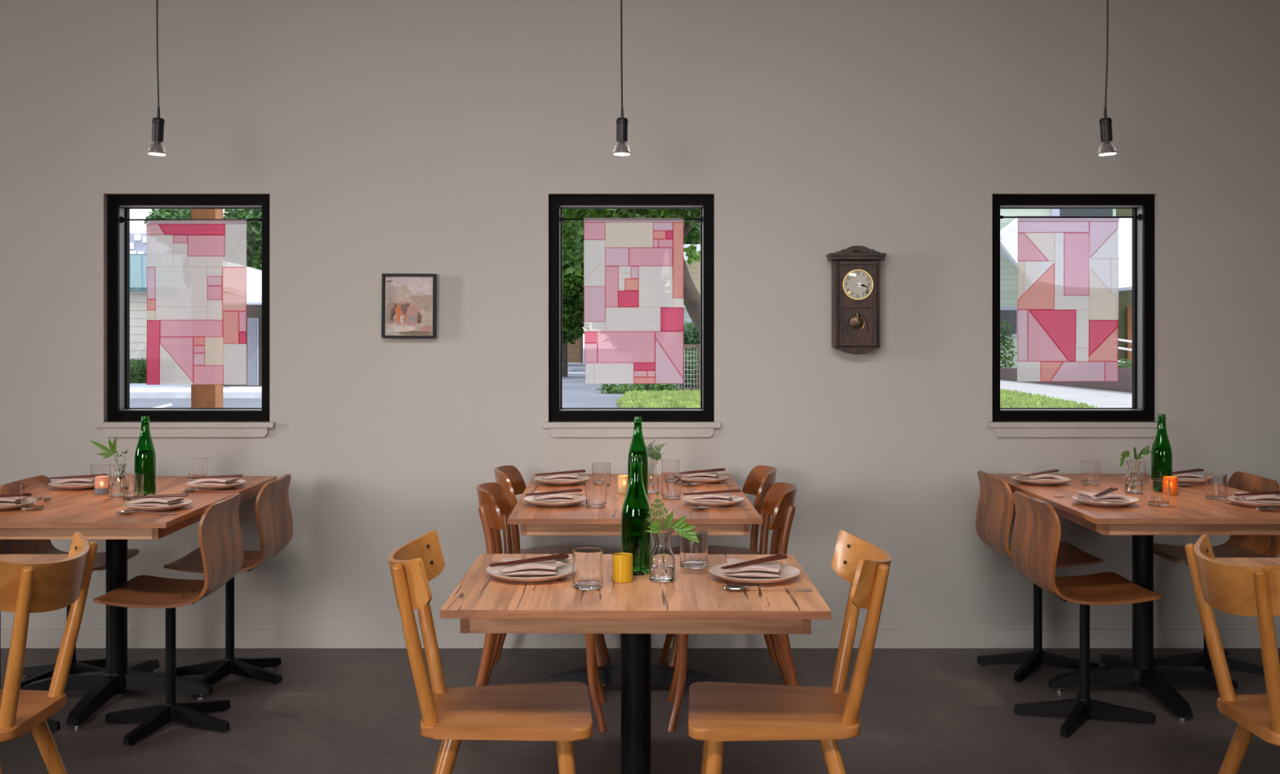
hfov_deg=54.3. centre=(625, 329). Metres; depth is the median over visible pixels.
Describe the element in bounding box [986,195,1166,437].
window
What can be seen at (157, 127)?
socket
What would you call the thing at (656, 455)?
fern cutting
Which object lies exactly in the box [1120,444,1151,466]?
foliage cutting
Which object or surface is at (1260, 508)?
spoon
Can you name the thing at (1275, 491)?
chopstick
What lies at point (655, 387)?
ground cover
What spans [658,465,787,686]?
bentwood chair
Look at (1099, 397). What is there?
path
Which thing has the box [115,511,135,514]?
bowl
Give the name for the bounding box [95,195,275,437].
window
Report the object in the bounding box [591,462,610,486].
tumbler
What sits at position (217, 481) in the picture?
napkin
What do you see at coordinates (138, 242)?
office building
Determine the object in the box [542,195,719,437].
window
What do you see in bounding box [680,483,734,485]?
spoon
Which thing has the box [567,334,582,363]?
fence
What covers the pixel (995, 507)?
shell chair
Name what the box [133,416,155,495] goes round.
bottle
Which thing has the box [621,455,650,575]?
bottle
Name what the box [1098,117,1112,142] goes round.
socket
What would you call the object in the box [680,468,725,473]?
chopstick
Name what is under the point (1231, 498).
plate
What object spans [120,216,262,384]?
panel
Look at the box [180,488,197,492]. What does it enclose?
bowl
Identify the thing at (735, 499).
plate
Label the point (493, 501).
bentwood chair
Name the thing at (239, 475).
chopstick
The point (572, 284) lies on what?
leafy tree
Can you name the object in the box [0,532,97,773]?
spindle chair
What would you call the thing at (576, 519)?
dining table
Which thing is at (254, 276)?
building
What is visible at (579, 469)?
chopstick
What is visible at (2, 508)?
plate
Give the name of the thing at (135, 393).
kerb
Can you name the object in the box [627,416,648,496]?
bottle
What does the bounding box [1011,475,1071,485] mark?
plate
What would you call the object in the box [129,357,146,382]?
hedge
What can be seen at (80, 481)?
napkin
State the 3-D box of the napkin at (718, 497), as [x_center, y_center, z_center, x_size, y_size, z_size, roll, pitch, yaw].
[0.294,0.573,4.290,0.136,0.025,0.127,0,0,7]
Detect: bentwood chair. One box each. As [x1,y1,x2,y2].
[474,482,607,732]
[484,465,613,686]
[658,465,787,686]
[666,482,799,732]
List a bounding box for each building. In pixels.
[129,233,146,253]
[129,253,146,359]
[222,266,262,386]
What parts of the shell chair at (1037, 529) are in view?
arm, arm, arm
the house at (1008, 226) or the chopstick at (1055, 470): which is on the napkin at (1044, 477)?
the chopstick at (1055, 470)
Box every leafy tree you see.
[143,208,262,270]
[562,213,644,377]
[637,214,700,350]
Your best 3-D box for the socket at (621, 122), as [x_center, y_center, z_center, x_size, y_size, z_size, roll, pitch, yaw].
[-0.014,-0.723,4.500,0.043,0.086,0.043,0,0,0]
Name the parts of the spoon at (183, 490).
handle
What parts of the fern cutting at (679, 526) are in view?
stem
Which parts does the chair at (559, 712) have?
backrest, leg, leg, seat, leg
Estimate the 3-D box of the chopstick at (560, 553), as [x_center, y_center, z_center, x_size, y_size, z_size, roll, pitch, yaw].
[-0.237,0.556,3.014,0.204,0.010,0.010,-2,1,-30]
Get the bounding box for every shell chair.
[0,475,139,688]
[0,610,60,733]
[93,493,244,746]
[163,474,293,684]
[975,470,1102,681]
[1010,491,1163,737]
[1153,471,1279,675]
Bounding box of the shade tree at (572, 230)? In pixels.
[562,208,700,338]
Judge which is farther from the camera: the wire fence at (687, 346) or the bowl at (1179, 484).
the wire fence at (687, 346)
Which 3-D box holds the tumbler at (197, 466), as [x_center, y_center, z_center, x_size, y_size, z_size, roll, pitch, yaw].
[-1.705,0.556,4.965,0.071,0.088,0.071,0,0,0]
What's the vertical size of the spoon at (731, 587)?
0.011 m
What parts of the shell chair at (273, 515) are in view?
arm, arm, arm, arm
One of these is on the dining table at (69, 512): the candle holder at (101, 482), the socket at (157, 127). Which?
the candle holder at (101, 482)
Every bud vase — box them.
[110,462,126,497]
[648,460,659,493]
[648,530,675,582]
[1124,460,1142,493]
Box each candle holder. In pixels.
[94,475,109,494]
[612,552,632,582]
[617,474,627,493]
[1163,475,1177,495]
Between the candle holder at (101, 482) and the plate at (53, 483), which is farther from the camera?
the plate at (53, 483)
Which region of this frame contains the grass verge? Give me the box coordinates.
[616,388,700,407]
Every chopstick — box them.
[0,493,20,497]
[48,475,90,479]
[124,493,186,498]
[127,493,188,497]
[186,474,241,478]
[187,474,242,477]
[488,553,565,566]
[490,554,568,566]
[524,488,580,495]
[525,488,582,495]
[535,469,583,475]
[536,469,585,475]
[680,467,723,472]
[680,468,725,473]
[683,488,739,494]
[684,488,741,494]
[720,553,782,568]
[723,554,786,569]
[1024,468,1054,475]
[1026,469,1058,475]
[1093,487,1113,497]
[1096,487,1118,497]
[1172,468,1204,474]
[1234,490,1279,495]
[1235,491,1279,495]
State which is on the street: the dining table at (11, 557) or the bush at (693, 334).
the bush at (693, 334)
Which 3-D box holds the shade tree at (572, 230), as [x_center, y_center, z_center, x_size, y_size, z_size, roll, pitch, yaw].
[0.154,-0.257,15.332,2.402,3.391,2.442,0,0,0]
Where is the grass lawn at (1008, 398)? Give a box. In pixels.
[1000,387,1097,407]
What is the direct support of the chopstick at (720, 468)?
on the napkin at (693, 475)
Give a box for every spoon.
[44,497,53,500]
[115,511,178,514]
[180,488,235,492]
[490,558,570,563]
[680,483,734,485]
[688,506,751,510]
[722,584,812,591]
[1053,495,1072,497]
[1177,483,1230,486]
[1255,507,1279,511]
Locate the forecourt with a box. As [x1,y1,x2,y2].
[129,382,262,387]
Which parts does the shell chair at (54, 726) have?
arm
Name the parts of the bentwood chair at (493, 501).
leg, leg, backrest, leg, leg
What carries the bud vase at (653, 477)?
on the dining table at (576, 519)
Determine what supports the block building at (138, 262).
on the street
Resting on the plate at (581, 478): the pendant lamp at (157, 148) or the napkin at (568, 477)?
the napkin at (568, 477)
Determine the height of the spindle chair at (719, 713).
0.836 m
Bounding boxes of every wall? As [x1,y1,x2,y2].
[0,0,1279,628]
[1000,368,1132,392]
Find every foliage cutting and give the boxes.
[89,437,128,473]
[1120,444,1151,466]
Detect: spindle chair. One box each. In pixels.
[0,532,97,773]
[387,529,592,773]
[688,529,891,773]
[1184,533,1279,773]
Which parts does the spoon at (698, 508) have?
handle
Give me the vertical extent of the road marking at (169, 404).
0.008 m
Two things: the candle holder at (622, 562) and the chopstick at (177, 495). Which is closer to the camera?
the candle holder at (622, 562)
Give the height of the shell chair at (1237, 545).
0.764 m
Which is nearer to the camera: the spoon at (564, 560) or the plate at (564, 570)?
the plate at (564, 570)
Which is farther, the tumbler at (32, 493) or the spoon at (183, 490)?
the spoon at (183, 490)
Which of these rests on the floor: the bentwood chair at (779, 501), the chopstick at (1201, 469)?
the bentwood chair at (779, 501)
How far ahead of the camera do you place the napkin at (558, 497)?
4.24 m
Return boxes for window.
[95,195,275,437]
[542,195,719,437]
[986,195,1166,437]
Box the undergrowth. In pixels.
[639,347,698,389]
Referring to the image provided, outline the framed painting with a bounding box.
[381,273,436,337]
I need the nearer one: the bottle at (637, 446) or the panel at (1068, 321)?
the bottle at (637, 446)
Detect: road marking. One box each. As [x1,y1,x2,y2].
[155,403,172,407]
[568,372,585,373]
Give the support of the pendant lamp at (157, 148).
hanging from the ceiling
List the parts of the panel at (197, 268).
rod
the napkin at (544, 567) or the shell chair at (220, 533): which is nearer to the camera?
the napkin at (544, 567)
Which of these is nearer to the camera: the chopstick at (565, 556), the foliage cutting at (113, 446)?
the chopstick at (565, 556)
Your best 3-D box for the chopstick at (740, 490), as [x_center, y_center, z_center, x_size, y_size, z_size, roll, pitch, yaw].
[0.296,0.557,4.265,0.204,0.010,0.010,-2,0,-13]
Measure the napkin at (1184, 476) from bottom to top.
0.025 m
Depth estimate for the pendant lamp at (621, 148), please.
4.49 m
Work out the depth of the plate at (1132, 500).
4.22 m
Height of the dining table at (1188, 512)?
0.730 m
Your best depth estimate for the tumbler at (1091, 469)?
4.82 m
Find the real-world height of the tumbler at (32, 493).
0.088 m
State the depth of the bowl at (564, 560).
3.21 m
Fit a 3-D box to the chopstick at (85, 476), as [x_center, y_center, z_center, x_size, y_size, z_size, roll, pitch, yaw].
[-2.075,0.556,4.717,0.204,0.010,0.010,-1,0,-10]
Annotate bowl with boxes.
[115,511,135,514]
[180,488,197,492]
[555,558,570,562]
[680,483,696,485]
[688,506,707,510]
[722,584,750,591]
[1177,483,1192,486]
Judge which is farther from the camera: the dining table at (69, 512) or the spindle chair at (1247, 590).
the dining table at (69, 512)
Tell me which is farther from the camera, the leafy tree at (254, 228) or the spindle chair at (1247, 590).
the leafy tree at (254, 228)
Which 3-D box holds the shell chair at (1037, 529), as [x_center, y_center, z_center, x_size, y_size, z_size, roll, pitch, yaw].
[1.565,0.948,4.248,0.445,0.764,0.426,0,0,-1]
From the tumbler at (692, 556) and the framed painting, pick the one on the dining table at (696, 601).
the tumbler at (692, 556)
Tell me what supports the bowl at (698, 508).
on the spoon at (698, 508)
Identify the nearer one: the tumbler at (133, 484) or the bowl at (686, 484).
the tumbler at (133, 484)
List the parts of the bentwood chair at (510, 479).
leg, leg, backrest, seat, leg, leg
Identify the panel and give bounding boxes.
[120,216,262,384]
[560,215,702,383]
[1000,213,1142,381]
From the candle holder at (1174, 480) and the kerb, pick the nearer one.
the candle holder at (1174, 480)
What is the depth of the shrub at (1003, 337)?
35.95 m
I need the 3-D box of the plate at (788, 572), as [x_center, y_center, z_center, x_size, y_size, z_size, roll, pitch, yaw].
[0.310,0.589,3.000,0.219,0.022,0.219,0,0,0]
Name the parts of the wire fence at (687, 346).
rail, rail, post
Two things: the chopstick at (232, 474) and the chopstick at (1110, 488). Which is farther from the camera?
the chopstick at (232, 474)
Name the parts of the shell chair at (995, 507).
arm, arm, arm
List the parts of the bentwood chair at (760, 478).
leg, leg, seat, backrest, leg, leg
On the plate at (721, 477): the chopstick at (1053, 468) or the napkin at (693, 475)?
the napkin at (693, 475)
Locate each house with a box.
[683,244,700,357]
[1000,208,1132,368]
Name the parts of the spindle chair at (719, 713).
leg, leg, seat, leg, backrest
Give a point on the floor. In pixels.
(331, 710)
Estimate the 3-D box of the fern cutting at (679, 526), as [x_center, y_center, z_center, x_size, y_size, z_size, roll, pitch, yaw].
[0.110,0.487,2.975,0.132,0.203,0.012,0,0,4]
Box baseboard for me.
[0,628,1279,648]
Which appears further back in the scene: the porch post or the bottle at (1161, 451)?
the porch post
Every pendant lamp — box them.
[147,0,165,155]
[613,0,630,155]
[1097,0,1116,155]
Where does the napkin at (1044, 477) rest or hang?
on the plate at (1064, 479)
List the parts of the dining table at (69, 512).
arm, arm, arm, arm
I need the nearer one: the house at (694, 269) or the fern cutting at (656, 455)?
the fern cutting at (656, 455)
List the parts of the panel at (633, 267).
rod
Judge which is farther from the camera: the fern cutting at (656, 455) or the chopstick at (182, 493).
the fern cutting at (656, 455)
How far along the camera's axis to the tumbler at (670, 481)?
4.41 m
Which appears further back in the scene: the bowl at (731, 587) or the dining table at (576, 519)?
the dining table at (576, 519)
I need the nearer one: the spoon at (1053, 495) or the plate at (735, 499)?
the plate at (735, 499)
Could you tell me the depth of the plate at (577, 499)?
4.22 m
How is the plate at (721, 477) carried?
on the dining table at (576, 519)
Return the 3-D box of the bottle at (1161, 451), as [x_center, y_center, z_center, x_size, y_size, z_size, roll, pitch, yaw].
[1.985,0.456,4.620,0.074,0.288,0.074,0,0,0]
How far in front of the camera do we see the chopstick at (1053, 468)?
4.87 m
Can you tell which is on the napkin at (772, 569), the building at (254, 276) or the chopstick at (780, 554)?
the chopstick at (780, 554)
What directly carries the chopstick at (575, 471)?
on the napkin at (568, 477)
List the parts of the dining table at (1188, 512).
arm, arm, arm, arm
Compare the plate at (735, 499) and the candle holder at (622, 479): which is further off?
the candle holder at (622, 479)
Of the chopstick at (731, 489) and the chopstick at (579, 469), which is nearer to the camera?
the chopstick at (731, 489)
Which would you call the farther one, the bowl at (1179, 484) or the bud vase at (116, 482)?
the bowl at (1179, 484)
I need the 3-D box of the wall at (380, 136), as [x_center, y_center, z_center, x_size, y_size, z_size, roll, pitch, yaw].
[-2.050,-0.345,5.316,13.900,3.350,0.200,0,0,0]
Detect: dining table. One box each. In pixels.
[0,475,276,728]
[0,554,68,562]
[440,553,831,773]
[507,473,762,685]
[989,473,1279,720]
[1214,557,1279,565]
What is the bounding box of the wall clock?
[826,245,886,354]
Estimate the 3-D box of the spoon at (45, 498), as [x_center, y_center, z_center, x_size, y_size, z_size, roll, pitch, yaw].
[-2.112,0.594,4.368,0.205,0.011,0.043,0,0,-1]
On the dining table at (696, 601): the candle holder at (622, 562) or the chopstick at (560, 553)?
the candle holder at (622, 562)
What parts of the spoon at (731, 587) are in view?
handle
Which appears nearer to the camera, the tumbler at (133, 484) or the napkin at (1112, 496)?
the napkin at (1112, 496)
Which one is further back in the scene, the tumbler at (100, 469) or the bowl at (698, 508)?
the tumbler at (100, 469)
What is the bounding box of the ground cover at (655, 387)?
[596,383,679,393]
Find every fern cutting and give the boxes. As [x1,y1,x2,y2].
[645,492,699,543]
[646,440,667,461]
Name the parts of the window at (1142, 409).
sash, sill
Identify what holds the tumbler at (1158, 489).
on the dining table at (1188, 512)
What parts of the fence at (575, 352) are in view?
fence post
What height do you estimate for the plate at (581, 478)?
0.022 m
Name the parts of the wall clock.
cornice, door, panel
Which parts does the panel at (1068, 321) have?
rod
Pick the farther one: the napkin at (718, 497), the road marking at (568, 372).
the road marking at (568, 372)
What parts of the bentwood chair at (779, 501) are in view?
leg, leg, backrest, leg, leg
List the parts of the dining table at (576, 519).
arm, arm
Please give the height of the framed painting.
0.268 m
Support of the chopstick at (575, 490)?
on the napkin at (558, 497)
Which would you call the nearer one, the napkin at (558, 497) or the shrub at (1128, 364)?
the napkin at (558, 497)
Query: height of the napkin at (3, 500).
0.025 m
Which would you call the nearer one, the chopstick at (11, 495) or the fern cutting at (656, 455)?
the chopstick at (11, 495)
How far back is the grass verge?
23.09 m
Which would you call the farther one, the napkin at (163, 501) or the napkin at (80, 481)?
the napkin at (80, 481)
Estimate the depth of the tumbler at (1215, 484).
4.39 m
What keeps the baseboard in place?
attached to the wall at (380, 136)
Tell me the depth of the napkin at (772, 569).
2.96 m
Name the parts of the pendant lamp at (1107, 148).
cord, bulb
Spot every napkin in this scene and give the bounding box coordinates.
[0,496,20,505]
[55,477,92,485]
[129,494,185,506]
[191,477,239,485]
[501,557,558,575]
[533,491,573,502]
[542,471,578,480]
[682,470,718,479]
[690,490,731,502]
[724,558,781,577]
[1016,471,1062,480]
[1075,491,1129,502]
[1172,472,1204,479]
[1232,491,1279,502]
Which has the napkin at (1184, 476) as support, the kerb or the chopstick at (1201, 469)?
the chopstick at (1201, 469)
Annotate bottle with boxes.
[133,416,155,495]
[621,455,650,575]
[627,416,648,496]
[1151,413,1172,478]
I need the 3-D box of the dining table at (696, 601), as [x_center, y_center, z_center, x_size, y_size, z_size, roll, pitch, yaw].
[0.024,0.965,3.000,0.837,0.730,0.670,0,0,1]
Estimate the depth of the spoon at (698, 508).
4.14 m
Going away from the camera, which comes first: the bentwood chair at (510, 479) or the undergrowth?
the bentwood chair at (510, 479)
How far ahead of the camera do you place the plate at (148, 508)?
4.12 m
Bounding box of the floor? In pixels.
[0,648,1279,773]
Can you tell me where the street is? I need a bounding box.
[129,348,1127,407]
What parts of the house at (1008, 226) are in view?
gable trim, porch railing, porch door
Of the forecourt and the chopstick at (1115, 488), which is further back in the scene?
the forecourt
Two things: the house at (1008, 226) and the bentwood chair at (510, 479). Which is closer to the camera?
the bentwood chair at (510, 479)
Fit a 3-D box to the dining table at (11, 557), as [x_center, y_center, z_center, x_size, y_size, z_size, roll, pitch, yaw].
[-1.885,0.965,3.000,0.837,0.730,0.670,0,0,0]
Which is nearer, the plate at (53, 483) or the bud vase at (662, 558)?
the bud vase at (662, 558)
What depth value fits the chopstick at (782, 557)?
2.99 m
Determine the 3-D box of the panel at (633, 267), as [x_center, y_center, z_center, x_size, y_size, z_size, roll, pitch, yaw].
[0.023,-0.127,5.288,0.603,0.712,0.028,0,0,0]
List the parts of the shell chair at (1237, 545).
arm, arm, arm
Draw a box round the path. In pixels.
[1000,379,1132,407]
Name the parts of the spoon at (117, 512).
handle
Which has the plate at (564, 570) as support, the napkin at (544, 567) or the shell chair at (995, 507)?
the napkin at (544, 567)
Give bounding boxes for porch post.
[191,208,222,407]
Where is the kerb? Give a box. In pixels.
[129,387,262,398]
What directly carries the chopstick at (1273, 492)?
on the napkin at (1254, 498)
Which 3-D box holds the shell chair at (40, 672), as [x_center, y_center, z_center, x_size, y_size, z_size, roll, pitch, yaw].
[-2.095,0.948,4.728,0.445,0.764,0.426,0,0,0]
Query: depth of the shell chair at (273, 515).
4.74 m
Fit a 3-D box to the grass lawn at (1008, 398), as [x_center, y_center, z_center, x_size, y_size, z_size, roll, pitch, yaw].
[7.783,1.295,23.956,1.939,0.110,8.390,0,0,16]
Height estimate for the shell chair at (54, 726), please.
0.764 m
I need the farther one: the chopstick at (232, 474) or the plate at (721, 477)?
the plate at (721, 477)
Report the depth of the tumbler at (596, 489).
4.21 m
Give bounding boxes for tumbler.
[20,481,44,511]
[90,463,111,488]
[122,473,144,500]
[188,457,207,480]
[572,547,602,590]
[585,479,606,507]
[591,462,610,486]
[661,458,679,472]
[661,471,680,498]
[680,529,707,568]
[1080,460,1100,484]
[1126,459,1146,484]
[1147,478,1170,506]
[1204,473,1226,500]
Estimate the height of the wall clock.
0.448 m
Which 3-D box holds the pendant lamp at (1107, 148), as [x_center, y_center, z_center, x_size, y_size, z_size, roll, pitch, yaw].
[1.738,-1.325,4.500,0.090,1.389,0.090,0,0,0]
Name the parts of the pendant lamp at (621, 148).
cord, bulb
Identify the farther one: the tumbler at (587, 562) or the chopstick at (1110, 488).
the chopstick at (1110, 488)
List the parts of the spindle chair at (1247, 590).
leg, backrest, seat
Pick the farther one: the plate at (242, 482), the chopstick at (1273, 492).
the plate at (242, 482)
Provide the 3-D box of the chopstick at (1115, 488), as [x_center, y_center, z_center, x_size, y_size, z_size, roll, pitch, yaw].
[1.647,0.557,4.268,0.010,0.010,0.204,0,2,39]
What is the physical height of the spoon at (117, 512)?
0.011 m
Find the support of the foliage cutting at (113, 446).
on the bud vase at (116, 482)
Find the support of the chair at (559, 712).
on the floor
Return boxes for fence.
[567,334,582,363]
[652,343,700,391]
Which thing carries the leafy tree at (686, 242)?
on the street
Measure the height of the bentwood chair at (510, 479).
0.805 m
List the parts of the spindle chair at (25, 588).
seat, backrest, leg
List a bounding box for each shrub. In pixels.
[1000,320,1017,368]
[1118,358,1132,368]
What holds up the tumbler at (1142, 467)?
on the dining table at (1188, 512)
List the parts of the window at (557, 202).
sill, sash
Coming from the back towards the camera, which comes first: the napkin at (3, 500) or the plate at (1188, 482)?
the plate at (1188, 482)
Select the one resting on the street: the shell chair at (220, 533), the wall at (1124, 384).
the wall at (1124, 384)
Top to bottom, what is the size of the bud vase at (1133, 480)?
0.116 m
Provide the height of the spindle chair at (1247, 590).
0.836 m
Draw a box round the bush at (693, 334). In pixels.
[683,320,700,382]
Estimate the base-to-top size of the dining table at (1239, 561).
0.730 m
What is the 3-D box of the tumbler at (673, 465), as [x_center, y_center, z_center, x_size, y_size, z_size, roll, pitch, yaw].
[0.175,0.556,4.898,0.071,0.088,0.071,0,0,0]
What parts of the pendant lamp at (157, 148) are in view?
bulb, cord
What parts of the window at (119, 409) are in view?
sill, sash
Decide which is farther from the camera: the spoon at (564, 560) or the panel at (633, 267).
the panel at (633, 267)
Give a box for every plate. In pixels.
[0,504,21,511]
[48,480,94,489]
[123,498,192,511]
[186,479,246,489]
[485,561,572,582]
[523,494,586,506]
[533,475,589,485]
[680,474,729,484]
[680,494,744,506]
[709,563,800,584]
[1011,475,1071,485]
[1071,494,1139,506]
[1177,475,1204,484]
[1226,495,1279,507]
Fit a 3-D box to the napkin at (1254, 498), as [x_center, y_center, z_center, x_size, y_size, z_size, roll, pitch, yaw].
[2.167,0.573,4.264,0.136,0.025,0.127,0,0,7]
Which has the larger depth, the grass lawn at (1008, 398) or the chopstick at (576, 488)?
the grass lawn at (1008, 398)
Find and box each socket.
[151,117,164,142]
[616,117,627,142]
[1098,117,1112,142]
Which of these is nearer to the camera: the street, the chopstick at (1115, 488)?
the chopstick at (1115, 488)
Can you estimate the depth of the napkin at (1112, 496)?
4.24 m

